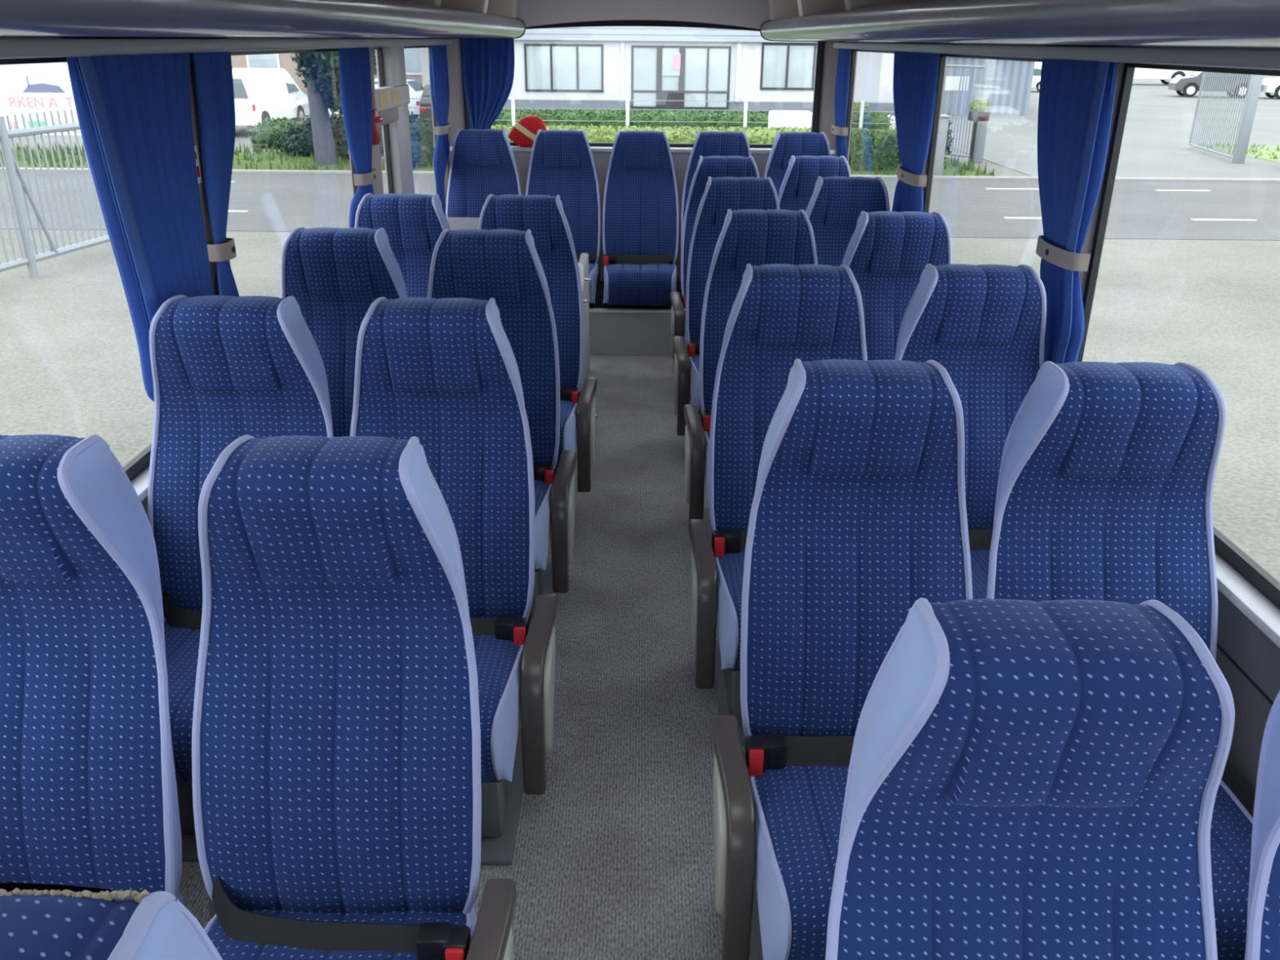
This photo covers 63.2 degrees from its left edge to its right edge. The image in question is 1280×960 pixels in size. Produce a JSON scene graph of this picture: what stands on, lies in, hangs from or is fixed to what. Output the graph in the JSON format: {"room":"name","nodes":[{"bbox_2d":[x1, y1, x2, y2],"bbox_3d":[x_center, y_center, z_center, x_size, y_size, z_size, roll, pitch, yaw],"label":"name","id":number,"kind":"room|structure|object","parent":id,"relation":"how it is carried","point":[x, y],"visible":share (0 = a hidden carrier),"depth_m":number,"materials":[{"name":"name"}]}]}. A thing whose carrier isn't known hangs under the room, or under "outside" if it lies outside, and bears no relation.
{"room":"vehicle interior","nodes":[
{"label":"vehicle interior","id":0,"kind":"room"},
{"bbox_2d":[0,35,439,516],"bbox_3d":[-1.176,-0.393,2.335,0.075,2.120,8.400,0,23,0],"label":"wall","id":1,"kind":"structure","parent":0,"point":[144,503],"depth_m":2.43,"materials":[{"name":"grey"}]},
{"bbox_2d":[0,57,151,481],"bbox_3d":[-1.187,-0.165,1.628,0.018,0.923,2.280,0,23,0],"label":"window","id":2,"kind":"structure","parent":1,"relation":"in","point":[141,461],"depth_m":2.41,"materials":[{"name":"black rubber"}]},
{"bbox_2d":[130,466,149,502],"bbox_3d":[-1.165,-0.019,2.494,0.075,0.022,8.400,0,23,0],"label":"trim","id":3,"kind":"structure","parent":1,"relation":"attached to","point":[140,483],"depth_m":2.40,"materials":[{"name":"white plastic"}]},
{"bbox_2d":[189,53,231,295],"bbox_3d":[-1.170,-0.657,2.761,0.075,0.943,0.190,0,23,0],"label":"trim","id":4,"kind":"structure","parent":1,"relation":"attached to","point":[208,233],"depth_m":2.69,"materials":[{"name":"grey"}]},
{"bbox_2d":[206,237,236,261],"bbox_3d":[-1.097,-0.607,2.738,0.060,0.044,0.100,0,23,0],"label":"tieback","id":5,"kind":"object","parent":1,"relation":"attached to","point":[227,251],"visible":0.93,"depth_m":2.70,"materials":[{"name":"grey"}]},
{"bbox_2d":[0,0,525,39],"bbox_3d":[-0.862,-1.186,2.147,0.540,0.508,7.475,0,23,0],"label":"luggage rack","id":6,"kind":"object","parent":1,"relation":"attached to","point":[442,19],"visible":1,"depth_m":1.81,"materials":[{"name":"grey"}]},
{"bbox_2d":[0,38,452,58],"bbox_3d":[-1.068,-0.846,2.034,0.018,0.032,8.200,0,23,0],"label":"rail","id":7,"kind":"object","parent":6,"relation":"attached to","point":[10,48],"visible":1,"depth_m":2.35,"materials":[{"name":"grey"}]},
{"bbox_2d":[62,36,213,401],"bbox_3d":[-1.104,-0.533,2.433,0.048,0.924,0.570,0,23,0],"label":"curtain","id":8,"kind":"object","parent":7,"relation":"hanging from","point":[134,113],"visible":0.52,"depth_m":2.30,"materials":[{"name":"blue fabric"}]},
{"bbox_2d":[191,37,239,297],"bbox_3d":[-1.105,-0.699,2.824,0.048,0.924,0.287,0,23,0],"label":"curtain","id":9,"kind":"object","parent":7,"relation":"hanging from","point":[212,71],"visible":0.66,"depth_m":2.69,"materials":[{"name":"blue fabric"}]},
{"bbox_2d":[338,37,373,227],"bbox_3d":[-1.102,-1.258,4.141,0.044,0.924,0.502,0,23,0],"label":"curtain","id":10,"kind":"object","parent":7,"relation":"hanging from","point":[355,82],"visible":0.54,"depth_m":4.03,"materials":[{"name":"blue fabric"}]},
{"bbox_2d":[429,44,449,216],"bbox_3d":[-1.098,-1.947,5.764,0.042,0.924,0.465,0,23,0],"label":"curtain","id":11,"kind":"object","parent":7,"relation":"hanging from","point":[438,68],"visible":0.8,"depth_m":5.67,"materials":[{"name":"blue fabric"}]},
{"bbox_2d":[231,48,358,194],"bbox_3d":[-1.182,-0.993,3.579,0.018,0.923,1.580,0,23,0],"label":"window","id":12,"kind":"structure","parent":1,"relation":"in","point":[280,51],"depth_m":3.52,"materials":[{"name":"black rubber"}]},
{"bbox_2d":[348,47,383,195],"bbox_3d":[-1.165,-1.360,4.418,0.075,0.943,0.250,0,23,0],"label":"trim","id":13,"kind":"structure","parent":1,"relation":"attached to","point":[378,188],"depth_m":4.44,"materials":[{"name":"grey"}]},
{"bbox_2d":[371,47,393,193],"bbox_3d":[-1.179,-1.470,4.702,0.018,0.923,0.360,0,23,0],"label":"window","id":14,"kind":"structure","parent":1,"relation":"in","point":[380,58],"depth_m":4.83,"materials":[{"name":"black rubber"}]},
{"bbox_2d":[372,84,409,126],"bbox_3d":[-1.141,-1.704,4.722,0.056,0.150,0.700,0,23,0],"label":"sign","id":15,"kind":"object","parent":1,"relation":"attached to","point":[385,99],"visible":0.56,"depth_m":4.66,"materials":[{"name":"grey"}]},
{"bbox_2d":[375,46,414,194],"bbox_3d":[-1.164,-1.604,4.993,0.075,0.943,0.280,0,23,0],"label":"window pillar","id":16,"kind":"structure","parent":1,"relation":"attached to","point":[393,59],"depth_m":4.89,"materials":[{"name":"grey"}]},
{"bbox_2d":[178,355,750,959],"bbox_3d":[-0.008,0.621,2.762,2.440,0.060,8.400,0,23,0],"label":"floor","id":17,"kind":"structure","parent":0,"point":[615,860],"depth_m":2.62,"materials":[{"name":"grey carpet"}]},
{"bbox_2d":[0,434,185,905],"bbox_3d":[-0.920,0.546,1.446,0.434,1.089,0.695,0,23,0],"label":"chair","id":18,"kind":"object","parent":17,"relation":"on","point":[89,797],"visible":0.88,"depth_m":1.54,"materials":[{"name":"blue"}]},
{"bbox_2d":[0,882,222,959],"bbox_3d":[-0.428,0.894,0.636,0.510,1.089,0.714,0,23,0],"label":"chair","id":19,"kind":"object","parent":17,"relation":"on","point":[38,922],"visible":1,"depth_m":0.69,"materials":[{"name":"blue"}]},
{"bbox_2d":[147,294,333,862],"bbox_3d":[-0.906,0.201,2.260,0.434,1.089,0.695,0,23,0],"label":"chair","id":20,"kind":"object","parent":17,"relation":"on","point":[225,369],"visible":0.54,"depth_m":2.33,"materials":[{"name":"blue"}]},
{"bbox_2d":[164,620,200,782],"bbox_3d":[-0.908,0.442,2.260,0.398,0.175,0.506,0,23,0],"label":"seat cushion","id":21,"kind":"object","parent":20,"relation":"on","point":[182,637],"depth_m":2.11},
{"bbox_2d":[280,226,407,437],"bbox_3d":[-0.910,-0.154,3.097,0.434,1.089,0.695,0,23,0],"label":"chair","id":22,"kind":"object","parent":17,"relation":"on","point":[334,275],"visible":0.38,"depth_m":3.14,"materials":[{"name":"blue"}]},
{"bbox_2d":[191,435,516,959],"bbox_3d":[-0.426,0.549,1.450,0.510,1.089,0.714,0,23,0],"label":"chair","id":23,"kind":"object","parent":17,"relation":"on","point":[336,731],"visible":1,"depth_m":1.55,"materials":[{"name":"blue"}]},
{"bbox_2d":[207,909,466,959],"bbox_3d":[-0.458,0.790,1.450,0.398,0.175,0.506,0,23,0],"label":"seat cushion","id":24,"kind":"object","parent":23,"relation":"on","point":[235,934],"depth_m":1.53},
{"bbox_2d":[354,193,451,297],"bbox_3d":[-0.878,-0.445,3.784,0.434,1.089,0.695,0,23,0],"label":"chair","id":25,"kind":"object","parent":17,"relation":"on","point":[413,224],"visible":0.28,"depth_m":3.78,"materials":[{"name":"blue"}]},
{"bbox_2d":[350,297,558,865],"bbox_3d":[-0.427,0.206,2.259,0.510,1.089,0.714,0,23,0],"label":"chair","id":26,"kind":"object","parent":17,"relation":"on","point":[443,373],"visible":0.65,"depth_m":2.31,"materials":[{"name":"blue"}]},
{"bbox_2d":[472,634,520,782],"bbox_3d":[-0.459,0.447,2.259,0.398,0.175,0.506,0,23,0],"label":"seat cushion","id":27,"kind":"object","parent":26,"relation":"on","point":[498,656],"depth_m":2.12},
{"bbox_2d":[495,623,529,782],"bbox_3d":[-0.268,0.454,2.271,0.031,0.166,0.491,1,23,1],"label":"cushion","id":28,"kind":"object","parent":26,"relation":"on","point":[513,668],"depth_m":2.18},
{"bbox_2d":[426,228,577,623],"bbox_3d":[-0.433,-0.148,3.093,0.510,1.089,0.714,0,23,0],"label":"chair","id":29,"kind":"object","parent":17,"relation":"on","point":[504,266],"visible":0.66,"depth_m":3.12,"materials":[{"name":"blue"}]},
{"bbox_2d":[533,480,550,568],"bbox_3d":[-0.466,0.093,3.093,0.398,0.175,0.506,0,23,0],"label":"seat cushion","id":30,"kind":"object","parent":29,"relation":"on","point":[542,487],"depth_m":2.96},
{"bbox_2d":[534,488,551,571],"bbox_3d":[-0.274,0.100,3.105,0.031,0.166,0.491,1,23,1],"label":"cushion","id":31,"kind":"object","parent":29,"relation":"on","point":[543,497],"depth_m":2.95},
{"bbox_2d":[477,194,597,503],"bbox_3d":[-0.400,-0.443,3.789,0.510,1.089,0.714,0,23,0],"label":"chair","id":32,"kind":"object","parent":17,"relation":"on","point":[544,215],"visible":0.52,"depth_m":3.81,"materials":[{"name":"blue"}]},
{"bbox_2d":[555,400,575,468],"bbox_3d":[-0.432,-0.202,3.789,0.398,0.175,0.506,0,23,0],"label":"seat cushion","id":33,"kind":"object","parent":32,"relation":"on","point":[567,407],"depth_m":3.64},
{"bbox_2d":[565,407,577,450],"bbox_3d":[-0.240,-0.195,3.801,0.031,0.166,0.491,1,23,1],"label":"cushion","id":34,"kind":"object","parent":32,"relation":"on","point":[571,412],"depth_m":3.66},
{"bbox_2d":[577,253,591,391],"bbox_3d":[-0.280,-0.730,4.916,0.108,0.738,0.980,0,23,0],"label":"wall","id":35,"kind":"structure","parent":17,"relation":"on","point":[583,264],"depth_m":5.02,"materials":[{"name":"grey plastic"}]},
{"bbox_2d":[670,155,759,399],"bbox_3d":[0.392,-1.004,5.128,0.510,1.089,0.714,0,23,0],"label":"chair","id":36,"kind":"object","parent":17,"relation":"on","point":[714,166],"visible":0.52,"depth_m":5.12,"materials":[{"name":"blue"}]},
{"bbox_2d":[673,176,779,435],"bbox_3d":[0.382,-0.670,4.341,0.510,1.089,0.714,0,23,0],"label":"chair","id":37,"kind":"object","parent":17,"relation":"on","point":[721,194],"visible":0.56,"depth_m":4.35,"materials":[{"name":"blue"}]},
{"bbox_2d":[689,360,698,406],"bbox_3d":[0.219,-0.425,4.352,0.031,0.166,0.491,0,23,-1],"label":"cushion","id":38,"kind":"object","parent":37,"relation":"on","point":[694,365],"depth_m":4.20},
{"bbox_2d":[691,354,701,412],"bbox_3d":[0.410,-0.429,4.341,0.398,0.175,0.506,0,23,0],"label":"seat cushion","id":39,"kind":"object","parent":37,"relation":"on","point":[695,357],"depth_m":4.19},
{"bbox_2d":[684,208,817,543],"bbox_3d":[0.393,-0.316,3.506,0.510,1.089,0.714,0,23,0],"label":"chair","id":40,"kind":"object","parent":17,"relation":"on","point":[753,237],"visible":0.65,"depth_m":3.52,"materials":[{"name":"blue"}]},
{"bbox_2d":[688,263,867,746],"bbox_3d":[0.369,0.052,2.638,0.510,1.089,0.714,0,23,0],"label":"chair","id":41,"kind":"object","parent":17,"relation":"on","point":[780,314],"visible":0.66,"depth_m":2.68,"materials":[{"name":"blue"}]},
{"bbox_2d":[715,565,734,670],"bbox_3d":[0.205,0.298,2.649,0.031,0.166,0.491,0,23,-1],"label":"cushion","id":42,"kind":"object","parent":41,"relation":"on","point":[725,575],"depth_m":2.50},
{"bbox_2d":[718,551,745,669],"bbox_3d":[0.397,0.294,2.638,0.398,0.175,0.506,0,23,0],"label":"seat cushion","id":43,"kind":"object","parent":41,"relation":"on","point":[731,564],"depth_m":2.50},
{"bbox_2d":[777,155,851,211],"bbox_3d":[0.884,-1.020,5.176,0.434,1.089,0.695,0,23,0],"label":"chair","id":44,"kind":"object","parent":17,"relation":"on","point":[797,186],"visible":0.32,"depth_m":5.16,"materials":[{"name":"blue"}]},
{"bbox_2d":[711,358,973,959],"bbox_3d":[0.374,0.392,1.837,0.510,1.089,0.714,0,23,0],"label":"chair","id":45,"kind":"object","parent":17,"relation":"on","point":[858,513],"visible":0.79,"depth_m":1.92,"materials":[{"name":"blue"}]},
{"bbox_2d":[743,752,786,959],"bbox_3d":[0.211,0.638,1.848,0.031,0.166,0.491,0,23,-1],"label":"cushion","id":46,"kind":"object","parent":45,"relation":"on","point":[765,828],"depth_m":1.76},
{"bbox_2d":[754,764,848,959],"bbox_3d":[0.403,0.634,1.837,0.398,0.175,0.506,0,23,0],"label":"seat cushion","id":47,"kind":"object","parent":45,"relation":"on","point":[798,808],"depth_m":1.71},
{"bbox_2d":[805,176,889,266],"bbox_3d":[0.884,-0.685,4.387,0.434,1.089,0.695,0,23,0],"label":"chair","id":48,"kind":"object","parent":17,"relation":"on","point":[835,206],"visible":0.32,"depth_m":4.40,"materials":[{"name":"blue"}]},
{"bbox_2d":[841,210,951,359],"bbox_3d":[0.877,-0.304,3.489,0.434,1.089,0.695,0,23,0],"label":"chair","id":49,"kind":"object","parent":17,"relation":"on","point":[887,253],"visible":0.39,"depth_m":3.52,"materials":[{"name":"blue"}]},
{"bbox_2d":[894,263,1046,599],"bbox_3d":[0.871,0.048,2.658,0.434,1.089,0.695,0,23,0],"label":"chair","id":50,"kind":"object","parent":17,"relation":"on","point":[984,324],"visible":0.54,"depth_m":2.73,"materials":[{"name":"blue"}]},
{"bbox_2d":[969,548,990,599],"bbox_3d":[0.869,0.290,2.658,0.398,0.175,0.506,0,23,0],"label":"seat cushion","id":51,"kind":"object","parent":50,"relation":"on","point":[980,557],"depth_m":2.62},
{"bbox_2d":[825,597,1235,959],"bbox_3d":[0.382,0.738,1.022,0.510,1.089,0.714,0,23,0],"label":"chair","id":52,"kind":"object","parent":17,"relation":"on","point":[1027,780],"visible":1,"depth_m":1.08,"materials":[{"name":"blue"}]},
{"bbox_2d":[986,360,1253,959],"bbox_3d":[0.863,0.397,1.836,0.434,1.089,0.695,0,23,0],"label":"chair","id":53,"kind":"object","parent":17,"relation":"on","point":[1107,472],"visible":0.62,"depth_m":1.91,"materials":[{"name":"blue"}]},
{"bbox_2d":[1209,784,1252,959],"bbox_3d":[0.861,0.638,1.836,0.398,0.175,0.506,0,23,0],"label":"seat cushion","id":54,"kind":"object","parent":53,"relation":"on","point":[1231,826],"depth_m":1.66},
{"bbox_2d":[1244,689,1279,959],"bbox_3d":[0.873,0.741,1.026,0.434,1.089,0.695,0,23,0],"label":"chair","id":55,"kind":"object","parent":17,"relation":"on","point":[1263,927],"visible":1,"depth_m":1.13,"materials":[{"name":"blue"}]},
{"bbox_2d":[0,75,1279,582],"bbox_3d":[10.085,-14.729,42.607,200.000,0.100,170.000,0,23,0],"label":"ground","id":56,"kind":"structure","parent":0,"point":[70,365],"depth_m":11.42,"materials":[{"name":"concrete"}]},
{"bbox_2d":[0,62,81,135],"bbox_3d":[-16.894,-9.602,26.816,6.900,2.350,0.210,0,23,0],"label":"sign board","id":57,"kind":"object","parent":56,"relation":"on","point":[25,89],"visible":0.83,"depth_m":26.59,"materials":[{"name":"white paint"}]},
{"bbox_2d":[0,109,110,277],"bbox_3d":[-8.543,-2.237,10.084,0.134,2.000,12.200,4,23,9],"label":"fence","id":58,"kind":"object","parent":56,"relation":"on","point":[11,164],"visible":0.62,"depth_m":13.61,"materials":[{"name":"grey"}]},
{"bbox_2d":[0,140,382,170],"bbox_3d":[-23.462,-8.387,26.321,33.022,0.350,4.179,0,23,0],"label":"grass","id":59,"kind":"structure","parent":56,"relation":"on","point":[257,159],"depth_m":25.47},
{"bbox_2d":[231,67,309,126],"bbox_3d":[-12.776,-12.556,34.364,1.994,1.920,4.985,2,23,3],"label":"van","id":60,"kind":"object","parent":56,"relation":"on","point":[260,94],"visible":0.57,"depth_m":33.28,"materials":[{"name":"white paint"}]},
{"bbox_2d":[246,116,302,149],"bbox_3d":[-10.141,-9.916,29.643,2.321,0.831,1.526,0,23,0],"label":"bush","id":61,"kind":"object","parent":56,"relation":"on","point":[268,133],"visible":0.51,"depth_m":29.29,"materials":[{"name":"green plant"}]},
{"bbox_2d":[231,48,422,93],"bbox_3d":[-23.828,-27.111,61.342,28.800,7.500,10.800,0,23,0],"label":"brick house","id":62,"kind":"object","parent":56,"relation":"on","point":[412,55],"visible":0.09,"depth_m":57.57,"materials":[{"name":"white paint"}]},
{"bbox_2d":[275,110,384,159],"bbox_3d":[-7.908,-8.865,26.730,3.157,1.208,1.601,-1,23,-3],"label":"bush","id":63,"kind":"object","parent":56,"relation":"on","point":[299,138],"visible":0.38,"depth_m":26.39,"materials":[{"name":"green plant"}]},
{"bbox_2d":[289,49,377,164],"bbox_3d":[-7.111,-9.955,24.684,2.407,4.952,3.326,-6,24,-14],"label":"tree","id":64,"kind":"object","parent":56,"relation":"on","point":[321,73],"visible":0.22,"depth_m":24.71,"materials":[{"name":"grey plant"}]},
{"bbox_2d":[308,78,424,118],"bbox_3d":[-10.116,-14.329,39.137,4.240,1.500,1.794,2,23,4],"label":"car","id":65,"kind":"object","parent":56,"relation":"on","point":[415,89],"visible":0.14,"depth_m":38.31,"materials":[{"name":"white paint"}]},
{"bbox_2d":[380,111,434,168],"bbox_3d":[-5.542,-8.281,25.271,1.690,1.313,1.419,0,23,0],"label":"bush","id":66,"kind":"object","parent":56,"relation":"on","point":[422,144],"visible":0.33,"depth_m":24.99,"materials":[{"name":"green plant"}]},
{"bbox_2d":[408,97,895,128],"bbox_3d":[-0.434,-11.364,32.765,17.000,1.220,0.110,0,23,0],"label":"wire fence","id":67,"kind":"object","parent":56,"relation":"on","point":[513,108],"visible":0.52,"depth_m":32.64,"materials":[{"name":"metal"}]},
{"bbox_2d":[419,26,894,114],"bbox_3d":[1.123,-19.908,48.608,21.800,4.600,9.550,0,23,0],"label":"office building","id":68,"kind":"object","parent":56,"relation":"on","point":[633,63],"visible":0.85,"depth_m":44.65,"materials":[{"name":"grey"}]},
{"bbox_2d":[490,123,869,144],"bbox_3d":[0.567,-9.678,29.566,11.969,0.863,1.930,0,23,0],"label":"hedge","id":69,"kind":"object","parent":56,"relation":"on","point":[686,135],"visible":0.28,"depth_m":29.04,"materials":[{"name":"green plant"}]},
{"bbox_2d":[381,125,995,176],"bbox_3d":[0.996,-9.450,29.348,14.978,0.350,10.655,0,23,0],"label":"grass","id":70,"kind":"structure","parent":56,"relation":"on","point":[951,167],"depth_m":25.07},
{"bbox_2d":[933,114,951,175],"bbox_3d":[6.784,-7.885,24.527,0.800,1.370,0.510,0,23,0],"label":"post","id":71,"kind":"object","parent":70,"relation":"on","point":[944,122],"visible":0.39,"depth_m":24.30,"materials":[{"name":"concrete"}]},
{"bbox_2d":[492,106,894,130],"bbox_3d":[1.227,-11.957,34.785,14.294,0.976,1.745,0,23,0],"label":"hedge","id":72,"kind":"object","parent":56,"relation":"on","point":[664,116],"visible":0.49,"depth_m":34.15,"materials":[{"name":"green plant"}]},
{"bbox_2d":[768,110,812,131],"bbox_3d":[4.535,-10.586,31.344,1.250,0.980,1.200,0,23,0],"label":"container","id":73,"kind":"object","parent":56,"relation":"on","point":[793,118],"visible":0.4,"depth_m":30.70,"materials":[{"name":"white paint"}]},
{"bbox_2d":[848,128,899,170],"bbox_3d":[5.721,-8.119,25.658,1.280,1.082,1.304,0,23,0],"label":"hedge","id":74,"kind":"object","parent":56,"relation":"on","point":[873,147],"visible":0.89,"depth_m":25.20,"materials":[{"name":"green plant"}]},
{"bbox_2d":[941,58,995,163],"bbox_3d":[8.362,-10.050,28.087,0.538,2.600,2.792,-14,27,-31],"label":"gate","id":75,"kind":"object","parent":56,"relation":"on","point":[954,82],"visible":0.45,"depth_m":27.45,"materials":[{"name":"silver metal"}]},
{"bbox_2d":[968,97,991,161],"bbox_3d":[8.609,-8.902,26.601,0.570,1.652,0.500,0,23,0],"label":"post box","id":76,"kind":"object","parent":56,"relation":"on","point":[980,107],"visible":1,"depth_m":26.32,"materials":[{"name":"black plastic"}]},
{"bbox_2d":[0,167,1279,240],"bbox_3d":[10.027,-5.507,20.666,200.000,0.060,8.000,0,23,0],"label":"road","id":77,"kind":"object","parent":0,"point":[260,200],"visible":0.47,"depth_m":20.26,"materials":[{"name":"asphalt"}]},
{"bbox_2d":[446,0,839,281],"bbox_3d":[0.011,-1.961,6.055,2.320,2.120,0.320,0,23,0],"label":"wall","id":78,"kind":"structure","parent":0,"point":[739,15],"depth_m":5.86,"materials":[{"name":"grey"}]},
{"bbox_2d":[462,38,514,129],"bbox_3d":[-0.858,-2.225,5.934,0.297,0.589,0.040,0,23,0],"label":"curtain","id":79,"kind":"object","parent":78,"relation":"hanging from","point":[488,64],"visible":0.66,"depth_m":5.91,"materials":[{"name":"blue fabric"}]},
{"bbox_2d":[507,115,546,146],"bbox_3d":[-0.660,-2.039,6.078,0.231,0.173,0.096,0,23,0],"label":"cap","id":80,"kind":"object","parent":78,"relation":"on","point":[523,133],"visible":0.73,"depth_m":6.04,"materials":[{"name":"red fabric"}]},
{"bbox_2d":[589,280,684,355],"bbox_3d":[0.002,-0.965,6.092,2.300,0.258,0.830,0,23,0],"label":"step","id":81,"kind":"structure","parent":78,"relation":"attached to","point":[614,330],"depth_m":5.72,"materials":[{"name":"grey plastic"}]},
{"bbox_2d":[445,128,520,217],"bbox_3d":[-0.888,-1.470,5.761,0.434,0.864,0.695,0,23,0],"label":"chair","id":82,"kind":"object","parent":81,"relation":"on","point":[483,162],"visible":0.51,"depth_m":5.89,"materials":[{"name":"blue"}]},
{"bbox_2d":[525,129,600,305],"bbox_3d":[-0.442,-1.466,5.762,0.434,0.864,0.695,0,23,0],"label":"chair","id":83,"kind":"object","parent":81,"relation":"on","point":[562,162],"visible":0.62,"depth_m":5.90,"materials":[{"name":"blue"}]},
{"bbox_2d":[602,129,679,305],"bbox_3d":[0.004,-1.462,5.762,0.434,0.864,0.695,0,23,0],"label":"chair","id":84,"kind":"object","parent":81,"relation":"on","point":[641,215],"visible":0.98,"depth_m":5.90,"materials":[{"name":"blue"}]},
{"bbox_2d":[605,263,675,304],"bbox_3d":[0.001,-1.117,5.806,0.398,0.175,0.506,0,23,0],"label":"seat cushion","id":85,"kind":"object","parent":84,"relation":"on","point":[625,283],"depth_m":5.59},
{"bbox_2d":[680,130,751,248],"bbox_3d":[0.450,-1.458,5.762,0.434,0.864,0.695,0,23,0],"label":"chair","id":86,"kind":"object","parent":81,"relation":"on","point":[706,144],"visible":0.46,"depth_m":5.79,"materials":[{"name":"blue"}]},
{"bbox_2d":[764,131,831,195],"bbox_3d":[0.896,-1.454,5.763,0.434,0.864,0.695,0,23,0],"label":"chair","id":87,"kind":"object","parent":81,"relation":"on","point":[786,144],"visible":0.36,"depth_m":5.80,"materials":[{"name":"blue"}]},
{"bbox_2d":[465,41,823,147],"bbox_3d":[0.014,-2.291,6.040,2.060,0.700,0.030,0,23,0],"label":"window","id":88,"kind":"structure","parent":78,"relation":"in","point":[820,44],"depth_m":6.09,"materials":[{"name":"black rubber"}]},
{"bbox_2d":[848,41,1279,817],"bbox_3d":[1.179,-0.373,2.337,0.075,2.120,8.400,0,23,0],"label":"wall","id":89,"kind":"structure","parent":0,"point":[1249,660],"depth_m":1.97,"materials":[{"name":"grey"}]},
{"bbox_2d":[845,48,894,160],"bbox_3d":[1.196,-1.672,5.229,0.018,0.923,1.700,0,23,0],"label":"window","id":90,"kind":"structure","parent":89,"relation":"in","point":[854,51],"depth_m":5.89,"materials":[{"name":"black rubber"}]},
{"bbox_2d":[922,53,1042,213],"bbox_3d":[1.192,-0.967,3.568,0.018,0.923,1.570,0,23,0],"label":"window","id":91,"kind":"structure","parent":89,"relation":"in","point":[943,56],"depth_m":4.17,"materials":[{"name":"black rubber"}]},
{"bbox_2d":[760,0,1279,47],"bbox_3d":[0.878,-1.171,2.149,0.540,0.508,7.475,0,23,0],"label":"luggage rack","id":92,"kind":"object","parent":89,"relation":"attached to","point":[1188,23],"visible":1,"depth_m":1.74,"materials":[{"name":"grey"}]},
{"bbox_2d":[833,42,1279,70],"bbox_3d":[1.078,-0.828,2.036,0.018,0.032,8.200,0,23,0],"label":"rail","id":93,"kind":"object","parent":92,"relation":"attached to","point":[1255,59],"visible":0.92,"depth_m":2.35,"materials":[{"name":"grey"}]},
{"bbox_2d":[834,41,850,159],"bbox_3d":[1.119,-1.942,5.798,0.036,0.924,0.461,0,23,0],"label":"curtain","id":94,"kind":"object","parent":93,"relation":"hanging from","point":[842,87],"visible":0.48,"depth_m":5.73,"materials":[{"name":"blue fabric"}]},
{"bbox_2d":[892,42,938,212],"bbox_3d":[1.117,-1.351,4.406,0.043,0.924,0.728,0,23,0],"label":"curtain","id":95,"kind":"object","parent":93,"relation":"hanging from","point":[915,74],"visible":0.65,"depth_m":4.22,"materials":[{"name":"blue fabric"}]},
{"bbox_2d":[1037,44,1118,364],"bbox_3d":[1.109,-0.667,2.793,0.043,0.924,0.552,0,23,0],"label":"curtain","id":96,"kind":"object","parent":93,"relation":"hanging from","point":[1076,101],"visible":0.7,"depth_m":2.67,"materials":[{"name":"blue fabric"}]},
{"bbox_2d":[1035,235,1090,271],"bbox_3d":[1.103,-0.601,2.746,0.060,0.044,0.270,0,23,0],"label":"tieback","id":97,"kind":"object","parent":96,"relation":"attached to","point":[1062,258],"visible":0.97,"depth_m":2.67,"materials":[{"name":"grey"}]},
{"bbox_2d":[1079,62,1124,299],"bbox_3d":[1.175,-0.642,2.777,0.075,0.943,0.140,0,23,0],"label":"trim","id":98,"kind":"structure","parent":89,"relation":"attached to","point":[1086,248],"depth_m":2.68,"materials":[{"name":"grey"}]},
{"bbox_2d":[1077,62,1279,609],"bbox_3d":[1.187,-0.231,1.833,0.018,0.923,1.920,0,23,0],"label":"window","id":99,"kind":"structure","parent":89,"relation":"in","point":[1261,580],"depth_m":2.54,"materials":[{"name":"black rubber"}]},
{"bbox_2d":[1214,551,1279,648],"bbox_3d":[1.160,0.001,2.496,0.075,0.022,8.400,0,23,0],"label":"trim","id":100,"kind":"structure","parent":89,"relation":"attached to","point":[1250,601],"depth_m":1.95,"materials":[{"name":"white plastic"}]},
{"bbox_2d":[887,76,1279,178],"bbox_3d":[49.790,-23.268,63.428,80.700,0.015,84.800,0,23,0],"label":"yard","id":101,"kind":"structure","parent":0,"point":[1158,124],"depth_m":35.25,"materials":[{"name":"concrete"}]},
{"bbox_2d":[940,56,1035,115],"bbox_3d":[14.825,-20.297,51.095,4.600,3.600,14.400,0,23,0],"label":"grey hall","id":102,"kind":"object","parent":101,"relation":"on","point":[1012,79],"visible":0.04,"depth_m":44.89,"materials":[{"name":"white paint"}]},
{"bbox_2d":[1133,67,1195,84],"bbox_3d":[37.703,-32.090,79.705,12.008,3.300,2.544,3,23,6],"label":"car","id":103,"kind":"object","parent":101,"relation":"on","point":[1165,76],"visible":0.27,"depth_m":78.72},
{"bbox_2d":[1168,71,1251,97],"bbox_3d":[34.245,-23.785,62.056,4.560,1.740,1.944,6,23,12],"label":"car","id":104,"kind":"object","parent":101,"relation":"on","point":[1187,86],"visible":0.57,"depth_m":61.50,"materials":[{"name":"grey paint"}]},
{"bbox_2d":[1188,71,1263,164],"bbox_3d":[16.358,-10.442,29.309,0.250,2.500,4.652,4,23,9],"label":"gate","id":105,"kind":"object","parent":101,"relation":"on","point":[1255,81],"visible":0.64,"depth_m":28.61,"materials":[{"name":"silver metal"}]},
{"bbox_2d":[1197,142,1279,162],"bbox_3d":[21.653,-9.012,28.986,8.877,0.168,7.583,0,23,0],"label":"grass","id":106,"kind":"structure","parent":101,"relation":"on","point":[1266,153],"depth_m":30.46,"materials":[{"name":"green plant"}]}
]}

